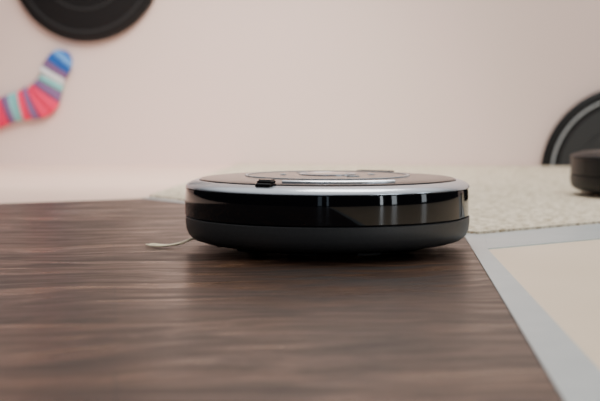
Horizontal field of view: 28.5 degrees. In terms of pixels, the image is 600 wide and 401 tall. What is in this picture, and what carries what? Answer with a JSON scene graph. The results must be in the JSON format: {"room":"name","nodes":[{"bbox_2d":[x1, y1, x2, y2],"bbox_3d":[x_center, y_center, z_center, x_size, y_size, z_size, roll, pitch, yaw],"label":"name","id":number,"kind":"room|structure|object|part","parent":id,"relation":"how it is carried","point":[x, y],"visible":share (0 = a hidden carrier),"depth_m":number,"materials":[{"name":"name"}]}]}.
{"room":"living room","nodes":[
{"label":"living room","id":0,"kind":"room"},
{"bbox_2d":[0,165,230,202],"bbox_3d":[0.000,0.146,0.637,6.000,0.046,7.250,0,4,0],"label":"floor","id":1,"kind":"structure","parent":0,"point":[18,183],"depth_m":2.96,"materials":[{"name":"laminate"}]},
{"bbox_2d":[0,199,563,400],"bbox_3d":[-1.389,0.192,-0.334,3.222,0.004,5.305,0,4,0],"label":"floor panel","id":2,"kind":"object","parent":1,"relation":"on","point":[90,310],"visible":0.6,"depth_m":0.95,"materials":[{"name":"brown wood"}]},
{"bbox_2d":[146,170,469,255],"bbox_3d":[0.027,0.011,1.478,0.370,0.092,0.353,2,5,27],"label":"robot vacuum","id":3,"kind":"object","parent":2,"relation":"on","point":[308,212],"visible":1,"depth_m":1.33,"materials":[{"name":"black plastic"}]},
{"bbox_3d":[0.045,-0.021,1.337,0.130,0.004,0.021,0,4,-4],"label":"carry handle","id":4,"kind":"part","parent":3,"relation":"part of","materials":[{"name":"silver metal"}]},
{"bbox_2d":[142,197,470,234],"bbox_3d":[-0.038,0.023,1.968,0.028,0.005,0.915,-3,5,-36],"label":"trim","id":5,"kind":"structure","parent":1,"relation":"on","point":[150,198],"depth_m":2.25,"materials":[{"name":"metal"}]},
{"bbox_2d":[149,164,599,233],"bbox_3d":[1.100,-0.034,2.718,2.800,0.008,2.203,0,4,0],"label":"carpet","id":6,"kind":"object","parent":1,"relation":"on","point":[501,198],"visible":0.5,"depth_m":2.43,"materials":[{"name":"beige carpet"}]},
{"bbox_2d":[570,150,599,193],"bbox_3d":[0.714,-0.056,2.332,0.354,0.092,0.353,-2,4,-20],"label":"robot vacuum","id":7,"kind":"object","parent":6,"relation":"on","point":[584,165],"visible":1,"depth_m":2.27,"materials":[{"name":"black plastic"}]},
{"bbox_2d":[465,234,599,400],"bbox_3d":[0.109,0.217,-0.684,0.122,0.005,4.627,0,4,4],"label":"trim","id":8,"kind":"structure","parent":1,"relation":"on","point":[573,374],"depth_m":0.86,"materials":[{"name":"metal"}]},
{"bbox_2d":[483,223,599,248],"bbox_3d":[1.438,-0.013,2.458,3.144,0.005,0.274,-3,5,-35],"label":"trim","id":9,"kind":"structure","parent":1,"relation":"on","point":[509,239],"depth_m":1.58,"materials":[{"name":"metal"}]},
{"bbox_2d":[488,239,599,368],"bbox_3d":[1.447,0.155,0.177,2.905,0.004,6.330,0,4,0],"label":"floor panel","id":10,"kind":"object","parent":1,"relation":"on","point":[563,279],"visible":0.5,"depth_m":1.17,"materials":[{"name":"laminate"}]},
{"bbox_2d":[0,0,599,165],"bbox_3d":[0.000,-1.289,3.766,6.082,2.450,0.099,1,4,9],"label":"wall","id":11,"kind":"structure","parent":0,"point":[192,82],"depth_m":3.78,"materials":[{"name":"white paint"}]},
{"bbox_2d":[0,50,72,127],"bbox_3d":[-0.980,-0.338,3.910,0.471,0.318,0.044,1,4,9],"label":"sock","id":12,"kind":"object","parent":11,"relation":"attached to","point":[42,97],"visible":1,"depth_m":3.88,"materials":[{"name":"multicoloured fabric"}]},
{"bbox_2d":[19,0,153,41],"bbox_3d":[-0.698,-0.775,3.840,0.516,0.516,0.036,1,4,9],"label":"wall display","id":13,"kind":"object","parent":11,"relation":"attached to","point":[72,20],"visible":1,"depth_m":3.84,"materials":[{"name":"black plastic"}]},
{"bbox_3d":[-0.699,-0.774,3.828,0.413,0.413,0.004,1,4,9],"label":"plate","id":14,"kind":"part","parent":13,"relation":"part of","materials":[{"name":"black"}]},
{"bbox_2d":[540,91,599,165],"bbox_3d":[1.017,-0.229,3.621,0.546,0.250,0.038,1,4,9],"label":"wall display","id":15,"kind":"object","parent":11,"relation":"attached to","point":[578,129],"visible":0.9,"depth_m":3.63,"materials":[{"name":"black plastic"}]},
{"bbox_3d":[1.015,-0.201,3.610,0.436,0.195,0.004,1,4,8],"label":"plate","id":16,"kind":"part","parent":15,"relation":"part of","materials":[{"name":"grey plastic"}]}
]}

